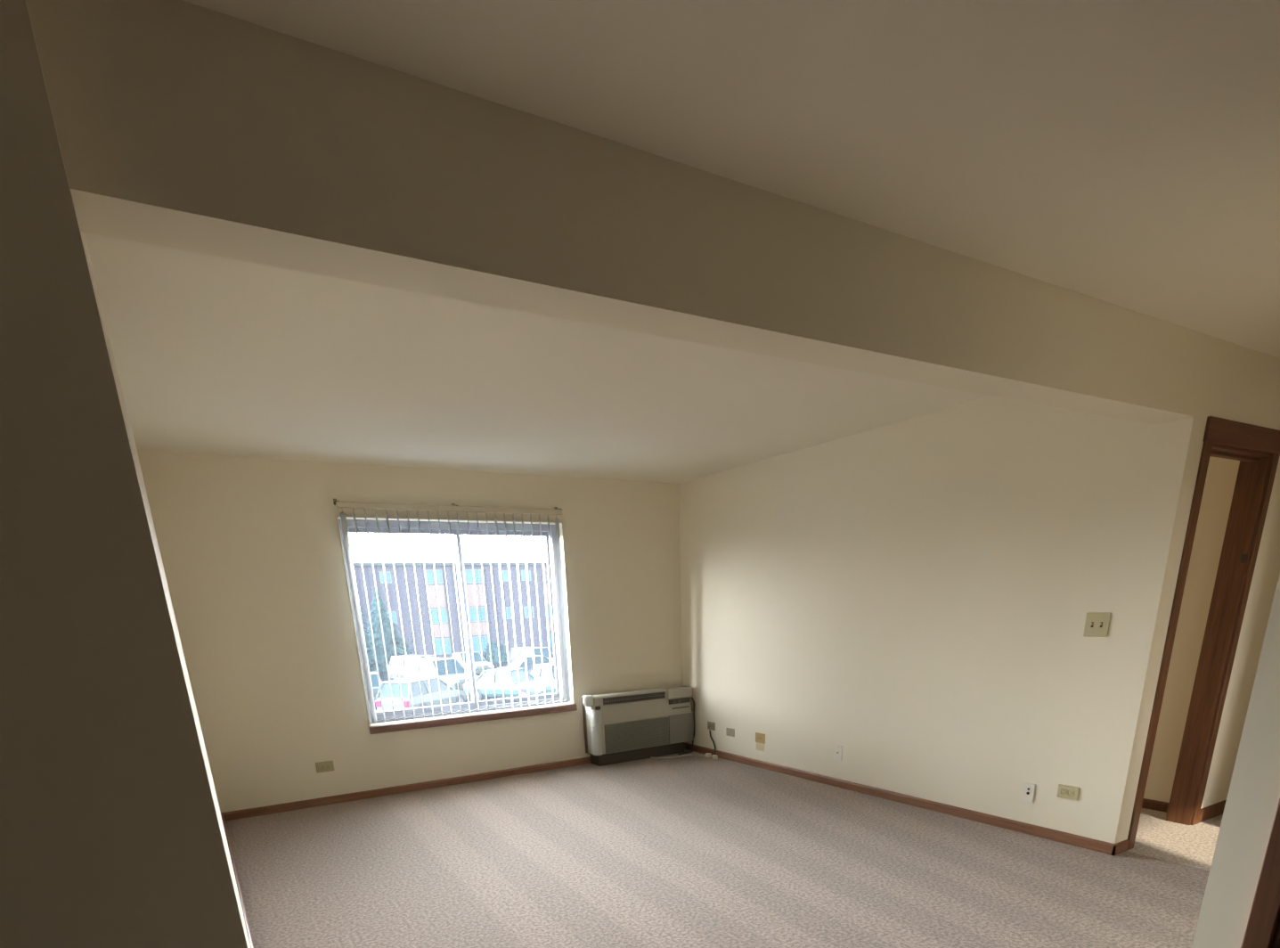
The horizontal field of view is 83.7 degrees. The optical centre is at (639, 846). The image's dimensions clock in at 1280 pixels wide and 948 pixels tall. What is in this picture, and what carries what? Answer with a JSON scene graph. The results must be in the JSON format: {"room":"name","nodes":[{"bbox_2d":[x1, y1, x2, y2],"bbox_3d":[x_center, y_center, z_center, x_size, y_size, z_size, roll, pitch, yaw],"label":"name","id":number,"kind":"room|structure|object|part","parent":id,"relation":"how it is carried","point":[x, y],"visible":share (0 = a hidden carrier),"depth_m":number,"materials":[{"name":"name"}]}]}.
{"room":"empty living room","nodes":[
{"label":"empty living room","id":0,"kind":"room"},
{"bbox_2d":[0,0,250,947],"bbox_3d":[-3.162,-0.507,2.539,2.687,2.520,4.233,-13,21,-29],"label":"wall","id":1,"kind":"structure","parent":0,"point":[112,832],"depth_m":1.34,"materials":[{"name":"paint"}]},
{"bbox_2d":[220,812,253,947],"bbox_3d":[-3.070,0.571,2.929,2.599,0.063,4.245,-13,21,-29],"label":"baseboard","id":2,"kind":"structure","parent":1,"relation":"attached to","point":[223,818],"depth_m":3.77,"materials":[{"name":"brown wood"}]},
{"bbox_2d":[137,450,682,812],"bbox_3d":[-1.412,-1.745,6.005,4.392,2.520,0.200,-13,21,-29],"label":"wall","id":3,"kind":"structure","parent":0,"point":[250,547],"depth_m":5.38,"materials":[{"name":"paint"}]},
{"bbox_2d":[315,760,334,773],"bbox_3d":[-2.447,-0.625,5.559,0.128,0.080,0.011,-13,21,-29],"label":"outlet","id":4,"kind":"object","parent":3,"relation":"attached to","point":[322,766],"visible":1,"depth_m":5.56,"materials":[{"name":"grey plastic"}]},
{"bbox_2d":[221,756,590,821],"bbox_3d":[-1.315,-0.631,6.286,4.152,0.063,0.012,-13,21,-29],"label":"baseboard","id":5,"kind":"structure","parent":3,"relation":"attached to","point":[437,783],"depth_m":5.88,"materials":[{"name":"brown wood"}]},
{"bbox_2d":[338,519,567,723],"bbox_3d":[-1.476,-1.893,5.983,1.795,1.510,0.074,-13,21,-29],"label":"window","id":6,"kind":"structure","parent":3,"relation":"in","point":[361,524],"depth_m":6.00,"materials":[{"name":"white plastic"}]},
{"bbox_3d":[-1.812,-1.807,5.780,0.910,1.420,0.024,-13,21,-29],"label":"sash","id":7,"kind":"part","parent":6,"relation":"part of","materials":[{"name":"glass"}]},
{"bbox_2d":[333,498,570,723],"bbox_3d":[-1.389,-1.907,5.780,1.779,1.602,0.108,-13,21,-29],"label":"vertical blind","id":8,"kind":"object","parent":6,"relation":"attached to","point":[339,504],"visible":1,"depth_m":5.69,"materials":[{"name":"white plastic"}]},
{"bbox_3d":[-1.406,-2.619,5.531,1.770,0.038,0.044,-13,21,-29],"label":"head rail","id":9,"kind":"part","parent":8,"relation":"part of","materials":[{"name":"beige metal"}]},
{"bbox_3d":[-1.356,-1.157,6.021,1.696,0.014,0.084,-13,21,-29],"label":"chain","id":10,"kind":"part","parent":8,"relation":"part of","materials":[{"name":"white plastic"}]},
{"bbox_3d":[-1.118,-1.978,6.207,0.855,1.420,0.024,-13,21,-29],"label":"sash","id":11,"kind":"part","parent":6,"relation":"part of","materials":[{"name":"glass"}]},
{"bbox_2d":[335,514,574,725],"bbox_3d":[-1.395,-1.859,5.855,1.815,1.520,0.008,-13,21,-29],"label":"trim","id":12,"kind":"structure","parent":3,"relation":"attached to","point":[337,516],"depth_m":5.57,"materials":[{"name":"paint"}]},
{"bbox_2d":[368,701,577,733],"bbox_3d":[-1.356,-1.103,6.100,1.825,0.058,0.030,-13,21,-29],"label":"trim","id":13,"kind":"structure","parent":3,"relation":"attached to","point":[419,724],"depth_m":6.04,"materials":[{"name":"brown wood"}]},
{"bbox_2d":[25,0,1279,843],"bbox_3d":[1.637,-0.892,3.134,6.212,2.520,0.170,-13,21,-29],"label":"wall","id":14,"kind":"structure","parent":0,"point":[181,125],"depth_m":1.72,"materials":[{"name":"paint"}]},
{"bbox_2d":[1127,415,1279,849],"bbox_3d":[3.012,-1.092,3.922,0.844,2.135,0.146,-13,21,-29],"label":"door frame","id":15,"kind":"structure","parent":14,"relation":"in","point":[1257,448],"depth_m":3.94,"materials":[{"name":"brown wood"}]},
{"bbox_3d":[2.722,-0.982,3.691,0.066,2.095,0.014,-13,21,-29],"label":"casing","id":16,"kind":"part","parent":15,"relation":"part of","materials":[{"name":"brown wood"}]},
{"bbox_3d":[3.375,-1.133,4.064,0.064,2.095,0.014,-13,21,-29],"label":"casing","id":17,"kind":"part","parent":15,"relation":"part of","materials":[{"name":"brown wood"}]},
{"bbox_3d":[3.009,-2.037,3.545,0.844,0.104,0.016,-13,21,-29],"label":"head casing","id":18,"kind":"part","parent":15,"relation":"part of","materials":[{"name":"brown wood"}]},
{"bbox_3d":[3.305,-1.580,3.909,0.002,0.045,0.026,-13,21,-29],"label":"strike plate","id":19,"kind":"part","parent":15,"relation":"part of","materials":[{"name":"brown metal"}]},
{"bbox_2d":[83,0,1279,483],"bbox_3d":[0.564,-1.850,1.964,9.000,0.120,8.786,-13,21,-29],"label":"ceiling","id":20,"kind":"structure","parent":0,"point":[1123,153],"depth_m":2.01,"materials":[{"name":"paint"}]},
{"bbox_2d":[225,749,1222,947],"bbox_3d":[0.677,0.565,2.744,8.800,0.080,8.466,-13,21,-29],"label":"floor","id":21,"kind":"structure","parent":0,"point":[688,851],"depth_m":3.92,"materials":[{"name":"carpet"}]},
{"bbox_2d":[581,685,693,766],"bbox_3d":[-0.020,-1.167,6.803,1.155,0.655,0.253,-13,21,-29],"label":"air conditioner","id":22,"kind":"object","parent":21,"relation":"on","point":[626,726],"visible":0.99,"depth_m":6.69,"materials":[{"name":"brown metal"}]},
{"bbox_3d":[-0.392,-1.052,6.519,0.100,0.419,0.104,-13,21,-29],"label":"corner post","id":23,"kind":"part","parent":22,"relation":"part of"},
{"bbox_2d":[603,691,665,705],"bbox_3d":[-0.045,-1.377,6.602,0.660,0.063,0.028,-13,21,-29],"label":"grille","id":24,"kind":"object","parent":22,"relation":"attached to","point":[638,697],"depth_m":6.60,"materials":[{"name":"grey"}]},
{"bbox_2d":[604,716,669,753],"bbox_3d":[-0.017,-1.054,6.699,0.695,0.263,0.024,-13,21,-29],"label":"grille","id":25,"kind":"object","parent":22,"relation":"attached to","point":[625,734],"depth_m":6.68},
{"bbox_3d":[0.364,-1.486,6.873,0.283,0.095,0.100,-13,21,-29],"label":"control lid","id":26,"kind":"part","parent":22,"relation":"part of","materials":[{"name":"beige plastic"}]},
{"bbox_3d":[0.380,-1.405,6.867,0.238,0.042,0.028,-13,21,-29],"label":"control panel","id":27,"kind":"part","parent":22,"relation":"part of","materials":[{"name":"brown"}]},
{"bbox_3d":[0.404,-1.158,6.942,0.282,0.273,0.018,-13,21,-29],"label":"filter panel","id":28,"kind":"part","parent":22,"relation":"part of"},
{"bbox_2d":[677,697,694,754],"bbox_3d":[0.465,-1.178,6.965,0.052,0.540,0.231,15,25,40],"label":"power cord","id":29,"kind":"object","parent":22,"relation":"hanging from","point":[691,697],"visible":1,"depth_m":7.02,"materials":[{"name":"brown plastic"}]},
{"bbox_2d":[650,754,704,758],"bbox_3d":[0.380,-0.877,6.897,0.548,0.013,0.096,-2,19,2],"label":"cable","id":30,"kind":"object","parent":21,"relation":"on","point":[683,754],"visible":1,"depth_m":6.89,"materials":[{"name":"beige plastic"}]},
{"bbox_2d":[703,752,711,757],"bbox_3d":[0.653,-0.883,6.851,0.072,0.035,0.044,14,24,39],"label":"plug","id":31,"kind":"object","parent":21,"relation":"on","point":[707,754],"visible":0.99,"depth_m":6.83,"materials":[{"name":"beige plastic"}]},
{"bbox_2d":[711,754,717,758],"bbox_3d":[0.711,-0.855,6.761,0.044,0.035,0.072,-5,19,-8],"label":"plug","id":32,"kind":"object","parent":21,"relation":"on","point":[714,756],"visible":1,"depth_m":6.73,"materials":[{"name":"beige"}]},
{"bbox_2d":[678,396,1164,838],"bbox_3d":[1.509,-1.629,5.332,0.120,2.520,4.013,-13,21,-29],"label":"wall","id":33,"kind":"structure","parent":0,"point":[914,597],"depth_m":4.59,"materials":[{"name":"paint"}]},
{"bbox_2d":[707,721,715,730],"bbox_3d":[0.683,-1.158,6.832,0.011,0.074,0.115,-13,21,-29],"label":"outlet","id":34,"kind":"object","parent":33,"relation":"attached to","point":[711,725],"visible":1,"depth_m":6.82,"materials":[{"name":"grey plastic"}]},
{"bbox_2d":[709,730,716,754],"bbox_3d":[0.704,-0.990,6.820,0.024,0.234,0.157,-7,19,-14],"label":"cord","id":35,"kind":"object","parent":34,"relation":"hanging from","point":[709,730],"visible":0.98,"depth_m":6.82,"materials":[{"name":"brown plastic"}]},
{"bbox_2d":[725,727,734,736],"bbox_3d":[0.836,-1.060,6.599,0.016,0.072,0.118,-13,21,-29],"label":"cable jack","id":36,"kind":"object","parent":33,"relation":"attached to","point":[729,731],"visible":1,"depth_m":6.59,"materials":[{"name":"beige plastic"}]},
{"bbox_2d":[755,732,765,743],"bbox_3d":[1.055,-0.957,6.262,0.011,0.085,0.125,-13,21,-29],"label":"outlet","id":37,"kind":"object","parent":33,"relation":"attached to","point":[760,737],"visible":1,"depth_m":6.26,"materials":[{"name":"grey plastic"}]},
{"bbox_2d":[756,741,764,750],"bbox_3d":[1.061,-0.884,6.288,0.003,0.069,0.108,-13,21,-29],"label":"cover","id":38,"kind":"object","parent":33,"relation":"attached to","point":[760,746],"visible":1,"depth_m":6.29,"materials":[{"name":"beige plastic"}]},
{"bbox_2d":[833,744,842,760],"bbox_3d":[1.531,-0.730,5.517,0.016,0.114,0.078,-13,21,-29],"label":"cable jack","id":39,"kind":"object","parent":33,"relation":"attached to","point":[838,749],"visible":1,"depth_m":5.51,"materials":[{"name":"beige plastic"}]},
{"bbox_2d":[684,742,1128,855],"bbox_3d":[1.586,-0.525,5.646,0.146,0.063,4.145,-13,21,-29],"label":"baseboard","id":40,"kind":"structure","parent":33,"relation":"attached to","point":[1091,843],"depth_m":4.83,"materials":[{"name":"brown wood"}]},
{"bbox_2d":[1020,782,1035,802],"bbox_3d":[2.329,-0.329,4.287,0.012,0.112,0.074,-13,21,-29],"label":"phone jack","id":41,"kind":"object","parent":33,"relation":"attached to","point":[1028,788],"visible":1,"depth_m":4.28,"materials":[{"name":"grey plastic"}]},
{"bbox_2d":[1056,783,1079,799],"bbox_3d":[2.448,-0.314,4.085,0.011,0.074,0.118,-13,21,-29],"label":"outlet","id":42,"kind":"object","parent":33,"relation":"attached to","point":[1064,791],"visible":1,"depth_m":4.08,"materials":[{"name":"grey plastic"}]},
{"bbox_2d":[1060,788,1067,794],"bbox_3d":[2.435,-0.319,4.101,0.006,0.031,0.031,-13,21,-29],"label":"receptacle","id":43,"kind":"object","parent":42,"relation":"attached to","point":[1063,791],"depth_m":4.10,"materials":[{"name":"grey plastic"}]},
{"bbox_2d":[1068,790,1074,796],"bbox_3d":[2.456,-0.308,4.068,0.006,0.031,0.031,-13,21,-29],"label":"receptacle","id":44,"kind":"object","parent":42,"relation":"attached to","point":[1071,793],"depth_m":4.07,"materials":[{"name":"grey plastic"}]},
{"bbox_2d":[1083,611,1111,636],"bbox_3d":[2.418,-1.177,3.781,0.018,0.122,0.122,-13,21,-29],"label":"light switch","id":45,"kind":"object","parent":33,"relation":"attached to","point":[1096,624],"visible":1,"depth_m":3.78,"materials":[{"name":"grey plastic"}]},
{"bbox_2d":[1143,456,1239,802],"bbox_3d":[2.373,-1.573,5.066,1.071,2.520,2.647,-13,21,-29],"label":"wall","id":46,"kind":"structure","parent":0,"point":[1221,475],"depth_m":4.34,"materials":[{"name":"beige paint"}]},
{"bbox_2d":[1141,798,1226,823],"bbox_3d":[3.153,-0.187,4.433,2.357,0.085,4.476,-1,19,5],"label":"baseboard","id":47,"kind":"structure","parent":46,"relation":"attached to","point":[1217,809],"depth_m":4.55,"materials":[{"name":"brown wood"}]},
{"bbox_2d":[1191,571,1279,947],"bbox_3d":[2.699,-0.111,0.700,0.120,2.520,3.368,-13,21,-29],"label":"wall","id":48,"kind":"structure","parent":0,"point":[1253,794],"depth_m":2.13,"materials":[{"name":"paint"}]},
{"bbox_2d":[1240,797,1279,947],"bbox_3d":[2.105,-0.263,1.617,0.180,2.105,0.924,-13,21,-29],"label":"door","id":49,"kind":"structure","parent":48,"relation":"in","point":[1262,930],"depth_m":2.12,"materials":[{"name":"brown wood"}]},
{"label":"outside","id":50,"kind":"structure","parent":0,"visible":0},
{"bbox_2d":[375,659,563,723],"bbox_3d":[-18.024,-23.237,83.796,180.000,0.310,153.034,-13,21,-29],"label":"ground","id":51,"kind":"structure","parent":50,"point":[383,675],"depth_m":47.83,"materials":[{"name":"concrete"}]},
{"bbox_2d":[358,595,384,666],"bbox_3d":[-19.326,-16.187,46.398,4.334,10.373,4.169,-13,21,-29],"label":"evergreen tree","id":52,"kind":"object","parent":51,"relation":"on","point":[367,638],"visible":0.02,"depth_m":47.15,"materials":[{"name":"green plant"}]},
{"bbox_2d":[369,671,382,702],"bbox_3d":[-13.115,-7.555,34.069,1.840,1.462,4.640,-9,20,-20],"label":"car","id":53,"kind":"object","parent":51,"relation":"on","point":[373,674],"visible":0.12,"depth_m":32.96,"materials":[{"name":"grey paint"}]},
{"bbox_2d":[366,587,411,674],"bbox_3d":[-18.260,-15.327,51.024,4.808,6.455,4.742,-9,20,-19],"label":"evergreen tree","id":54,"kind":"object","parent":51,"relation":"on","point":[375,616],"visible":0.66,"depth_m":50.31,"materials":[{"name":"green plant"}]},
{"bbox_2d":[382,635,417,670],"bbox_3d":[-18.775,-14.147,55.424,3.765,4.857,3.680,-13,21,-29],"label":"shrub","id":55,"kind":"object","parent":51,"relation":"on","point":[401,644],"visible":0.09,"depth_m":54.97,"materials":[{"name":"green plant"}]},
{"bbox_2d":[388,654,438,680],"bbox_3d":[-12.534,-10.256,41.616,4.840,1.709,1.890,12,24,37],"label":"car","id":56,"kind":"object","parent":51,"relation":"on","point":[401,659],"visible":0.16,"depth_m":41.70,"materials":[{"name":"blue paint"}]},
{"bbox_2d":[375,676,468,717],"bbox_3d":[-9.013,-6.312,29.848,1.790,1.512,4.240,5,20,20],"label":"car","id":57,"kind":"object","parent":51,"relation":"on","point":[414,680],"visible":0.67,"depth_m":28.39,"materials":[{"name":"grey paint"}]},
{"bbox_2d":[375,700,381,707],"bbox_3d":[-10.307,-5.694,28.337,0.260,0.260,0.160,5,20,20],"label":"tail light","id":58,"kind":"object","parent":57,"relation":"attached to","point":[378,702],"depth_m":28.26,"materials":[{"name":"pink plastic"}]},
{"bbox_2d":[402,700,408,707],"bbox_3d":[-9.094,-5.591,27.895,0.260,0.260,0.160,5,20,20],"label":"tail light","id":59,"kind":"object","parent":57,"relation":"attached to","point":[405,702],"depth_m":27.81,"materials":[{"name":"pink plastic"}]},
{"bbox_2d":[403,657,478,690],"bbox_3d":[-10.094,-8.689,36.544,4.740,1.808,1.940,15,25,41],"label":"car","id":60,"kind":"object","parent":51,"relation":"on","point":[431,661],"visible":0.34,"depth_m":35.89,"materials":[{"name":"grey paint"}]},
{"bbox_2d":[352,562,553,666],"bbox_3d":[-18.059,-20.211,61.957,25.900,7.950,6.450,-13,21,-29],"label":"apartment building","id":61,"kind":"structure","parent":51,"relation":"on","point":[367,566],"depth_m":60.12,"materials":[{"name":"brick"}]},
{"bbox_3d":[-20.125,-21.352,56.580,0.720,0.720,0.030,-13,21,-29],"label":"pane","id":62,"kind":"part","parent":61,"relation":"part of","materials":[{"name":"teal glass"}]},
{"bbox_3d":[-20.014,-18.464,57.555,0.720,0.820,0.030,-13,21,-29],"label":"pane","id":63,"kind":"part","parent":61,"relation":"part of","materials":[{"name":"blue glass"}]},
{"bbox_3d":[-16.826,-22.115,58.465,1.270,0.920,0.030,-13,21,-29],"label":"pane","id":64,"kind":"part","parent":61,"relation":"part of","materials":[{"name":"teal glass"}]},
{"bbox_3d":[-16.769,-20.680,58.945,1.450,1.770,0.100,-13,21,-29],"label":"spandrel panel","id":65,"kind":"part","parent":61,"relation":"part of","materials":[{"name":"white concrete"}]},
{"bbox_3d":[-16.716,-19.227,59.440,1.270,1.020,0.030,-13,21,-29],"label":"pane","id":66,"kind":"part","parent":61,"relation":"part of","materials":[{"name":"blue glass"}]},
{"bbox_3d":[-16.671,-18.114,59.812,1.450,1.050,0.100,-13,21,-29],"label":"spandrel panel","id":67,"kind":"part","parent":61,"relation":"part of","materials":[{"name":"white concrete"}]},
{"bbox_3d":[-16.627,-16.917,60.221,1.270,1.140,0.030,-13,21,-29],"label":"pane","id":68,"kind":"part","parent":61,"relation":"part of","materials":[{"name":"blue glass"}]},
{"bbox_3d":[-13.954,-22.780,60.107,1.320,0.920,0.030,-13,21,-29],"label":"pane","id":69,"kind":"part","parent":61,"relation":"part of","materials":[{"name":"teal glass"}]},
{"bbox_3d":[-13.896,-21.344,60.587,1.500,1.770,0.100,-13,21,-29],"label":"spandrel panel","id":70,"kind":"part","parent":61,"relation":"part of","materials":[{"name":"white concrete"}]},
{"bbox_3d":[-13.843,-19.892,61.082,1.320,1.020,0.030,-13,21,-29],"label":"pane","id":71,"kind":"part","parent":61,"relation":"part of","materials":[{"name":"blue glass"}]},
{"bbox_3d":[-13.798,-18.778,61.454,1.500,1.050,0.100,-13,21,-29],"label":"spandrel panel","id":72,"kind":"part","parent":61,"relation":"part of","materials":[{"name":"white concrete"}]},
{"bbox_3d":[-13.755,-17.582,61.862,1.320,1.140,0.030,-13,21,-29],"label":"pane","id":73,"kind":"part","parent":61,"relation":"part of","materials":[{"name":"blue glass"}]},
{"bbox_3d":[-11.698,-23.302,61.396,0.720,0.720,0.030,-13,21,-29],"label":"pane","id":74,"kind":"part","parent":61,"relation":"part of","materials":[{"name":"teal glass"}]},
{"bbox_3d":[-11.587,-20.414,62.371,0.720,0.820,0.030,-13,21,-29],"label":"pane","id":75,"kind":"part","parent":61,"relation":"part of","materials":[{"name":"blue glass"}]},
{"bbox_3d":[-9.910,-23.715,62.418,0.720,0.720,0.030,-13,21,-29],"label":"pane","id":76,"kind":"part","parent":61,"relation":"part of","materials":[{"name":"teal glass"}]},
{"bbox_3d":[-9.800,-20.828,63.393,0.720,0.820,0.030,-13,21,-29],"label":"pane","id":77,"kind":"part","parent":61,"relation":"part of","materials":[{"name":"teal glass"}]},
{"bbox_3d":[-7.895,-22.733,64.017,1.400,1.770,0.100,-13,21,-29],"label":"spandrel panel","id":78,"kind":"part","parent":61,"relation":"part of","materials":[{"name":"white"}]},
{"bbox_3d":[-7.842,-21.280,64.512,1.220,1.020,0.030,-13,21,-29],"label":"pane","id":79,"kind":"part","parent":61,"relation":"part of","materials":[{"name":"blue glass"}]},
{"bbox_3d":[-7.797,-20.167,64.884,1.400,1.050,0.100,-13,21,-29],"label":"spandrel panel","id":80,"kind":"part","parent":61,"relation":"part of","materials":[{"name":"white concrete"}]},
{"bbox_3d":[-7.753,-18.970,65.292,1.220,1.140,0.030,-13,21,-29],"label":"pane","id":81,"kind":"part","parent":61,"relation":"part of","materials":[{"name":"blue glass"}]},
{"bbox_2d":[448,651,494,673],"bbox_3d":[-11.309,-12.136,47.351,1.840,1.511,4.540,-15,23,-34],"label":"car","id":82,"kind":"object","parent":51,"relation":"on","point":[477,656],"visible":0.38,"depth_m":46.40,"materials":[{"name":"grey paint"}]},
{"bbox_2d":[482,640,507,662],"bbox_3d":[-11.807,-15.416,58.897,2.462,3.094,2.325,-13,21,-29],"label":"shrub","id":83,"kind":"object","parent":51,"relation":"on","point":[494,649],"visible":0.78,"depth_m":58.20,"materials":[{"name":"green plant"}]},
{"bbox_2d":[463,668,556,701],"bbox_3d":[-6.024,-7.572,33.364,4.540,1.432,1.840,8,21,27],"label":"car","id":84,"kind":"object","parent":51,"relation":"on","point":[488,674],"visible":0.73,"depth_m":32.71,"materials":[{"name":"grey paint"}]},
{"bbox_2d":[497,654,554,671],"bbox_3d":[-6.198,-10.647,42.486,4.540,1.432,1.840,-15,23,-34],"label":"car","id":85,"kind":"object","parent":51,"relation":"on","point":[521,658],"visible":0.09,"depth_m":41.61,"materials":[{"name":"black paint"}]},
{"bbox_2d":[508,646,554,661],"bbox_3d":[-6.860,-12.461,47.655,1.890,1.609,4.640,-18,24,-38],"label":"car","id":86,"kind":"object","parent":51,"relation":"on","point":[528,649],"visible":0.16,"depth_m":47.34,"materials":[{"name":"grey paint"}]},
{"bbox_2d":[528,662,555,684],"bbox_3d":[-4.019,-8.201,34.952,1.840,1.462,4.540,-18,24,-38],"label":"car","id":87,"kind":"object","parent":51,"relation":"on","point":[546,666],"visible":0.2,"depth_m":34.35,"materials":[{"name":"black paint"}]},
{"bbox_2d":[538,565,548,587],"bbox_3d":[-5.622,-18.579,55.453,3.164,8.117,4.644,15,25,42],"label":"bare tree","id":88,"kind":"object","parent":51,"relation":"on","point":[546,568],"visible":0.06,"depth_m":53.95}
]}

